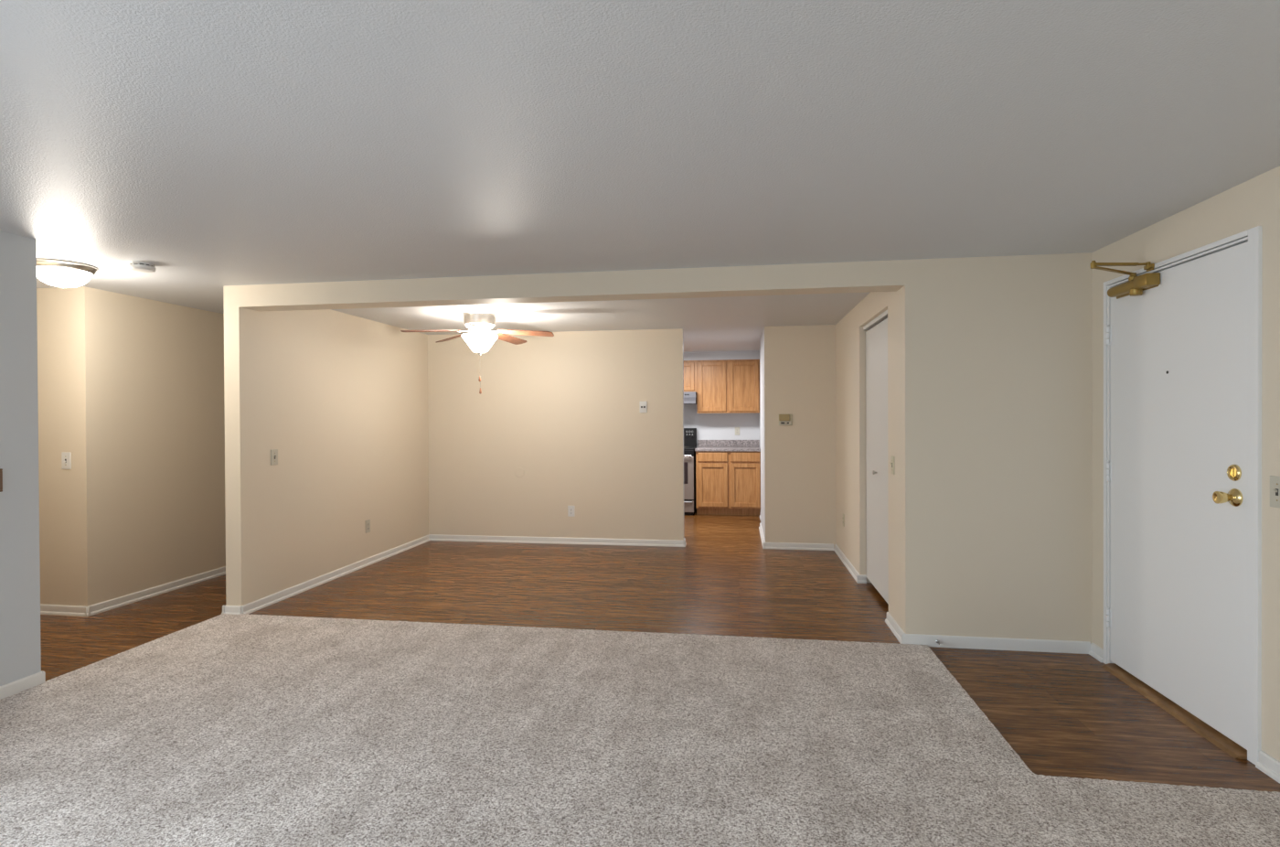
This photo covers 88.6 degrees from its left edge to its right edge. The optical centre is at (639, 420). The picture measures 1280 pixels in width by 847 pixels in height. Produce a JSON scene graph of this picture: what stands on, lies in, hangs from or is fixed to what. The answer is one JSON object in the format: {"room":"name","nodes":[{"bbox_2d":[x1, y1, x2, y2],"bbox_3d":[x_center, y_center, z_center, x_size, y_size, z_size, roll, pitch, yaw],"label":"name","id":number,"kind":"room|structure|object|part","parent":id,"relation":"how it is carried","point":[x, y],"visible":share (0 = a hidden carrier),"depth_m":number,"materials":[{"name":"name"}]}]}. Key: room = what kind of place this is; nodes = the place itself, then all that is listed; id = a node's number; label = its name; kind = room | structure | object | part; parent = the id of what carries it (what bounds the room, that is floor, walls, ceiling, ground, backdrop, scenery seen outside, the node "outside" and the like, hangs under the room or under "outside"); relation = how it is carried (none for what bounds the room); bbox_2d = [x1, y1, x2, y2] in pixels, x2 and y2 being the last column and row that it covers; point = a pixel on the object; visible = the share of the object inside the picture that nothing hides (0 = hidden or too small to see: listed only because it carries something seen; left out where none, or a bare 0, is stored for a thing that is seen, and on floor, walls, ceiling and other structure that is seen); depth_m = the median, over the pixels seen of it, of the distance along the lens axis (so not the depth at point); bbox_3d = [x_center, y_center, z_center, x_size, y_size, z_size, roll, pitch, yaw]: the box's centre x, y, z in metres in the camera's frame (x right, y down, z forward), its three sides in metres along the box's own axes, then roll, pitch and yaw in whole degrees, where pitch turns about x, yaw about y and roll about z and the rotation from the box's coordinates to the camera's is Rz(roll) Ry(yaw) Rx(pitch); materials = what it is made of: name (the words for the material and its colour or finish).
{"room":"living room","nodes":[
{"label":"living room","id":0,"kind":"room"},
{"bbox_2d":[0,230,41,685],"bbox_3d":[-3.463,0.230,1.237,0.120,2.287,4.316,0,0,9],"label":"wall","id":1,"kind":"structure","parent":0,"point":[20,656],"depth_m":3.27,"materials":[{"name":"grey paint"}]},
{"bbox_2d":[0,468,2,491],"bbox_3d":[-3.111,0.287,3.140,0.012,0.112,0.098,0,0,9],"label":"wall control","id":2,"kind":"object","parent":1,"relation":"attached to","point":[1,469],"visible":1,"depth_m":3.18,"materials":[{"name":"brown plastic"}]},
{"bbox_2d":[0,670,45,699],"bbox_3d":[-3.451,1.337,1.249,0.132,0.072,4.328,0,0,9],"label":"baseboard","id":3,"kind":"structure","parent":1,"relation":"attached to","point":[7,689],"depth_m":3.27,"materials":[{"name":"white paint"}]},
{"bbox_2d":[36,286,225,606],"bbox_3d":[-4.435,0.200,6.432,1.720,2.287,3.540,0,0,9],"label":"wall","id":4,"kind":"structure","parent":0,"point":[131,387],"depth_m":4.87,"materials":[{"name":"beige paint"}]},
{"bbox_2d":[61,451,71,469],"bbox_3d":[-4.005,0.276,4.568,0.072,0.117,0.020,0,0,9],"label":"light switch","id":5,"kind":"object","parent":4,"relation":"attached to","point":[66,456],"visible":1,"depth_m":4.57,"materials":[{"name":"white plastic"}]},
{"bbox_2d":[40,565,225,616],"bbox_3d":[-4.427,1.311,6.377,1.743,0.066,3.463,0,0,9],"label":"baseboard","id":6,"kind":"structure","parent":4,"relation":"attached to","point":[100,607],"depth_m":4.84,"materials":[{"name":"white paint"}]},
{"bbox_2d":[223,285,428,605],"bbox_3d":[-2.613,0.195,5.991,0.118,2.287,2.912,0,0,9],"label":"wall","id":7,"kind":"structure","parent":0,"point":[341,398],"depth_m":5.35,"materials":[{"name":"beige paint"}]},
{"bbox_2d":[270,448,277,465],"bbox_3d":[-2.711,0.268,4.872,0.020,0.117,0.072,0,0,9],"label":"light switch","id":8,"kind":"object","parent":7,"relation":"attached to","point":[273,452],"visible":1,"depth_m":4.86,"materials":[{"name":"beige plastic"}]},
{"bbox_2d":[221,534,429,614],"bbox_3d":[-2.585,1.304,6.150,0.164,0.066,3.265,0,0,9],"label":"baseboard","id":9,"kind":"structure","parent":7,"relation":"attached to","point":[248,608],"depth_m":5.33,"materials":[{"name":"white paint"}]},
{"bbox_2d":[365,519,370,533],"bbox_3d":[-2.530,0.977,6.098,0.009,0.117,0.072,0,0,9],"label":"power outlet","id":10,"kind":"object","parent":7,"relation":"attached to","point":[368,522],"visible":1,"depth_m":6.09,"materials":[{"name":"beige plastic"}]},
{"bbox_2d":[427,328,684,540],"bbox_3d":[-0.944,0.179,7.142,2.841,2.287,0.100,0,0,9],"label":"wall","id":11,"kind":"structure","parent":0,"point":[562,409],"depth_m":7.08,"materials":[{"name":"beige paint"}]},
{"bbox_2d":[514,467,524,477],"bbox_3d":[-1.313,0.558,7.145,0.112,0.112,0.009,0,0,9],"label":"cover","id":12,"kind":"object","parent":11,"relation":"attached to","point":[519,472],"visible":1,"depth_m":7.14,"materials":[{"name":"beige paint"}]},
{"bbox_2d":[428,533,686,546],"bbox_3d":[-0.928,1.289,7.146,2.864,0.066,0.143,0,0,9],"label":"baseboard","id":13,"kind":"structure","parent":11,"relation":"attached to","point":[432,537],"depth_m":7.07,"materials":[{"name":"white paint"}]},
{"bbox_2d":[567,505,574,516],"bbox_3d":[-0.741,0.969,7.062,0.072,0.117,0.009,0,0,9],"label":"power outlet","id":14,"kind":"object","parent":11,"relation":"attached to","point":[570,508],"visible":1,"depth_m":7.06,"materials":[{"name":"white plastic"}]},
{"bbox_2d":[639,401,647,412],"bbox_3d":[0.034,-0.149,6.934,0.078,0.120,0.017,0,0,9],"label":"light switch","id":15,"kind":"object","parent":11,"relation":"attached to","point":[643,405],"visible":1,"depth_m":6.93,"materials":[{"name":"white plastic"}]},
{"bbox_2d":[0,0,1279,351],"bbox_3d":[-1.373,-1.004,4.354,8.800,0.120,11.360,0,0,9],"label":"ceiling","id":16,"kind":"structure","parent":0,"point":[214,144],"depth_m":2.13,"materials":[{"name":"white paint"}]},
{"bbox_2d":[36,257,97,287],"bbox_3d":[-3.442,-0.862,3.907,0.324,0.139,0.324,0,0,9],"label":"ceiling lamp","id":17,"kind":"object","parent":16,"relation":"attached to","point":[62,273],"visible":0.85,"depth_m":3.83,"materials":[{"name":"white glass"}]},
{"bbox_2d":[128,260,155,272],"bbox_3d":[-2.950,-0.910,3.884,0.132,0.047,0.132,0,0,9],"label":"smoke detector","id":18,"kind":"object","parent":16,"relation":"attached to","point":[133,265],"visible":1,"depth_m":3.84,"materials":[{"name":"white plastic"}]},
{"bbox_2d":[400,310,554,394],"bbox_3d":[-1.372,-0.598,5.809,1.237,0.712,1.280,0,0,9],"label":"ceiling fan","id":19,"kind":"object","parent":16,"relation":"hanging from","point":[479,340],"visible":1,"depth_m":5.73,"materials":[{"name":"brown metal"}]},
{"bbox_3d":[-1.783,-0.772,5.604,0.492,0.007,0.132,-5,15,-29],"label":"blade","id":20,"kind":"part","parent":19,"relation":"part of","materials":[{"name":"brown wood"}]},
{"bbox_3d":[-1.727,-0.775,6.091,0.492,0.007,0.132,-6,9,42],"label":"blade","id":21,"kind":"part","parent":19,"relation":"part of","materials":[{"name":"brown wood"}]},
{"bbox_3d":[-1.336,-0.773,5.400,0.132,0.007,0.492,12,2,-12],"label":"blade","id":22,"kind":"part","parent":19,"relation":"part of","materials":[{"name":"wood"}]},
{"bbox_3d":[-1.420,-0.834,5.809,0.236,0.021,0.236,0,0,9],"label":"motor plate","id":23,"kind":"part","parent":19,"relation":"part of","materials":[{"name":"white plastic"}]},
{"bbox_3d":[-1.419,-0.690,5.810,0.312,0.167,0.312,0,0,9],"label":"lamp shade","id":24,"kind":"part","parent":19,"relation":"part of","materials":[{"name":"white glass"}]},
{"bbox_3d":[-1.246,-0.778,6.189,0.132,0.007,0.492,-13,-9,23],"label":"blade","id":25,"kind":"part","parent":19,"relation":"part of","materials":[{"name":"brown wood"}]},
{"bbox_3d":[-1.004,-0.776,5.762,0.492,0.007,0.132,4,-11,6],"label":"blade","id":26,"kind":"part","parent":19,"relation":"part of","materials":[{"name":"brown wood"}]},
{"bbox_2d":[40,509,1279,791],"bbox_3d":[-1.362,1.403,4.370,8.800,0.120,11.360,0,0,9],"label":"floor","id":27,"kind":"structure","parent":0,"point":[1063,714],"depth_m":4.55,"materials":[{"name":"brown wood"}]},
{"bbox_2d":[0,613,1279,846],"bbox_3d":[-0.568,1.352,1.424,5.546,0.012,5.529,0,0,9],"label":"carpet","id":28,"kind":"object","parent":27,"relation":"on","point":[224,730],"visible":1,"depth_m":2.64,"materials":[{"name":"grey carpet"}]},
{"bbox_2d":[683,427,696,515],"bbox_3d":[0.410,0.703,9.354,0.761,1.196,0.668,0,0,9],"label":"stove","id":29,"kind":"object","parent":27,"relation":"on","point":[689,433],"visible":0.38,"depth_m":9.04,"materials":[{"name":"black metal"}]},
{"bbox_3d":[0.373,1.178,9.097,0.752,0.160,0.034,0,0,9],"label":"storage drawer","id":30,"kind":"part","parent":29,"relation":"part of","materials":[{"name":"silver metal"}]},
{"bbox_3d":[0.371,0.785,9.094,0.752,0.593,0.034,0,0,9],"label":"oven door","id":31,"kind":"part","parent":29,"relation":"part of","materials":[{"name":"silver metal"}]},
{"bbox_3d":[0.370,0.433,9.093,0.756,0.064,0.032,0,0,9],"label":"manifold panel","id":32,"kind":"part","parent":29,"relation":"part of","materials":[{"name":"black metal"}]},
{"bbox_2d":[683,446,696,449],"bbox_3d":[0.413,0.385,9.385,0.761,0.020,0.600,0,0,9],"label":"cooktop","id":33,"kind":"object","parent":29,"relation":"in","point":[685,447],"depth_m":9.19,"materials":[{"name":"metal"}]},
{"bbox_2d":[695,450,760,515],"bbox_3d":[1.255,0.855,9.280,0.880,0.885,0.622,0,0,9],"label":"base cabinet","id":34,"kind":"object","parent":27,"relation":"on","point":[727,483],"visible":0.98,"depth_m":8.98,"materials":[{"name":"brown wood"}]},
{"bbox_3d":[0.999,0.494,9.011,0.404,0.123,0.019,0,0,9],"label":"drawer","id":35,"kind":"part","parent":34,"relation":"part of","materials":[{"name":"brown wood"}]},
{"bbox_3d":[1.001,0.877,9.013,0.404,0.597,0.019,0,0,9],"label":"door","id":36,"kind":"part","parent":34,"relation":"part of","materials":[{"name":"brown wood"}]},
{"bbox_2d":[694,439,760,451],"bbox_3d":[1.246,0.344,9.272,0.894,0.136,0.634,0,0,9],"label":"countertop","id":37,"kind":"structure","parent":34,"relation":"on","point":[712,445],"depth_m":9.51,"materials":[{"name":"stone"}]},
{"bbox_3d":[1.435,0.493,8.945,0.398,0.123,0.019,0,0,9],"label":"drawer","id":38,"kind":"part","parent":34,"relation":"part of","materials":[{"name":"brown wood"}]},
{"bbox_3d":[1.437,0.876,8.948,0.398,0.597,0.019,0,0,9],"label":"door","id":39,"kind":"part","parent":34,"relation":"part of","materials":[{"name":"brown wood"}]},
{"bbox_2d":[238,252,1091,642],"bbox_3d":[-0.012,0.194,4.230,5.549,2.287,0.200,0,0,9],"label":"wall","id":40,"kind":"structure","parent":0,"point":[994,353],"depth_m":3.84,"materials":[{"name":"beige paint"}]},
{"bbox_2d":[935,639,942,646],"bbox_3d":[1.747,1.295,3.822,0.022,0.022,0.076,0,0,9],"label":"door stop","id":41,"kind":"object","parent":40,"relation":"attached to","point":[936,640],"visible":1,"depth_m":3.83,"materials":[{"name":"silver metal"}]},
{"bbox_2d":[901,633,1090,653],"bbox_3d":[2.063,1.296,3.820,1.027,0.068,0.012,0,0,9],"label":"baseboard","id":42,"kind":"structure","parent":40,"relation":"attached to","point":[947,641],"depth_m":3.81,"materials":[{"name":"white paint"}]},
{"bbox_2d":[683,404,759,509],"bbox_3d":[0.848,0.153,9.703,4.400,2.287,0.100,0,0,9],"label":"wall","id":43,"kind":"structure","parent":0,"point":[709,426],"depth_m":9.60,"materials":[{"name":"white paint"}]},
{"bbox_2d":[683,360,696,391],"bbox_3d":[0.456,-0.641,9.538,0.762,0.450,0.327,0,0,9],"label":"upper cabinet","id":44,"kind":"object","parent":43,"relation":"attached to","point":[689,366],"visible":0.23,"depth_m":9.34,"materials":[{"name":"brown wood"}]},
{"bbox_2d":[683,391,697,404],"bbox_3d":[0.442,-0.331,9.463,0.754,0.166,0.482,0,0,9],"label":"range hood","id":45,"kind":"object","parent":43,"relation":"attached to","point":[689,397],"visible":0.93,"depth_m":9.24,"materials":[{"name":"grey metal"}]},
{"bbox_2d":[683,350,759,360],"bbox_3d":[0.172,-0.926,9.589,3.104,0.121,0.310,0,0,9],"label":"trim","id":46,"kind":"structure","parent":43,"relation":"attached to","point":[749,354],"depth_m":9.29,"materials":[{"name":"white paint"}]},
{"bbox_2d":[696,359,759,413],"bbox_3d":[1.270,-0.492,9.417,0.880,0.752,0.327,0,0,9],"label":"upper cabinet","id":47,"kind":"object","parent":43,"relation":"attached to","point":[723,386],"visible":1,"depth_m":9.26,"materials":[{"name":"brown wood"}]},
{"bbox_3d":[1.023,-0.489,9.298,0.394,0.704,0.019,0,0,9],"label":"door","id":48,"kind":"part","parent":47,"relation":"part of","materials":[{"name":"brown wood"}]},
{"bbox_3d":[1.461,-0.491,9.233,0.412,0.704,0.019,0,0,9],"label":"door","id":49,"kind":"part","parent":47,"relation":"part of","materials":[{"name":"brown wood"}]},
{"bbox_2d":[735,426,739,435],"bbox_3d":[1.419,0.143,9.562,0.072,0.117,0.009,0,0,9],"label":"power outlet","id":50,"kind":"object","parent":43,"relation":"attached to","point":[737,429],"visible":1,"depth_m":9.56,"materials":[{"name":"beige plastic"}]},
{"bbox_2d":[759,324,836,548],"bbox_3d":[1.893,0.159,8.081,0.811,2.287,2.798,0,0,9],"label":"wall","id":51,"kind":"structure","parent":0,"point":[798,362],"depth_m":6.71,"materials":[{"name":"beige paint"}]},
{"bbox_2d":[778,414,792,425],"bbox_3d":[1.489,-0.014,6.710,0.136,0.116,0.030,0,0,9],"label":"thermostat","id":52,"kind":"object","parent":51,"relation":"attached to","point":[784,419],"visible":1,"depth_m":6.70,"materials":[{"name":"beige plastic"}]},
{"bbox_3d":[1.488,0.020,6.711,0.126,0.040,0.014,0,0,9],"label":"scale panel","id":53,"kind":"part","parent":52,"relation":"part of","materials":[{"name":"beige plastic"}]},
{"bbox_2d":[835,291,897,623],"bbox_3d":[1.845,0.177,5.363,0.100,2.287,2.592,0,0,9],"label":"wall","id":54,"kind":"structure","parent":0,"point":[850,336],"depth_m":5.41,"materials":[{"name":"beige paint"}]},
{"bbox_2d":[758,522,905,643],"bbox_3d":[1.540,1.285,5.947,0.784,0.066,4.040,0,0,9],"label":"baseboard","id":55,"kind":"structure","parent":54,"relation":"attached to","point":[896,629],"depth_m":6.58,"materials":[{"name":"white paint"}]},
{"bbox_2d":[863,309,888,603],"bbox_3d":[1.770,0.255,4.838,0.074,2.039,1.026,0,0,9],"label":"door","id":56,"kind":"structure","parent":54,"relation":"in","point":[877,333],"depth_m":4.89,"materials":[{"name":"white paint"}]},
{"bbox_2d":[889,455,894,474],"bbox_3d":[1.610,0.282,4.195,0.020,0.117,0.072,0,0,9],"label":"light switch","id":57,"kind":"object","parent":54,"relation":"attached to","point":[892,457],"visible":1,"depth_m":4.18,"materials":[{"name":"beige plastic"}]},
{"bbox_2d":[891,455,894,474],"bbox_3d":[1.617,0.282,4.194,0.006,0.117,0.072,0,0,9],"label":"switch plate","id":58,"kind":"object","parent":57,"relation":"attached to","point":[892,457],"depth_m":4.18,"materials":[{"name":"beige plastic"}]},
{"bbox_2d":[1091,165,1279,761],"bbox_3d":[2.238,0.204,0.996,0.140,2.287,5.530,0,0,9],"label":"wall","id":59,"kind":"structure","parent":0,"point":[1254,202],"depth_m":2.57,"materials":[{"name":"beige paint"}]},
{"bbox_2d":[1090,225,1261,764],"bbox_3d":[2.395,0.279,3.076,0.448,2.108,1.083,0,0,9],"label":"door","id":60,"kind":"structure","parent":59,"relation":"in","point":[1182,333],"depth_m":2.93,"materials":[{"name":"white paint"}]},
{"bbox_3d":[2.324,-0.738,3.217,0.284,0.020,0.022,0,0,-21],"label":"arm","id":61,"kind":"part","parent":60,"relation":"part of","materials":[{"name":"gold metal"}]},
{"bbox_3d":[2.362,0.308,2.650,0.056,0.051,0.051,0,0,9],"label":"knob","id":62,"kind":"part","parent":60,"relation":"part of","materials":[{"name":"gold metal"}]},
{"bbox_2d":[1088,642,1279,783],"bbox_3d":[2.162,1.315,1.009,0.023,0.066,5.518,0,0,9],"label":"baseboard","id":63,"kind":"structure","parent":59,"relation":"attached to","point":[1266,763],"depth_m":2.50,"materials":[{"name":"white paint"}]},
{"bbox_2d":[1269,475,1279,508],"bbox_3d":[2.376,0.265,2.449,0.020,0.117,0.072,0,0,9],"label":"light switch","id":64,"kind":"object","parent":59,"relation":"attached to","point":[1274,481],"visible":1,"depth_m":2.46,"materials":[{"name":"beige plastic"}]}
]}

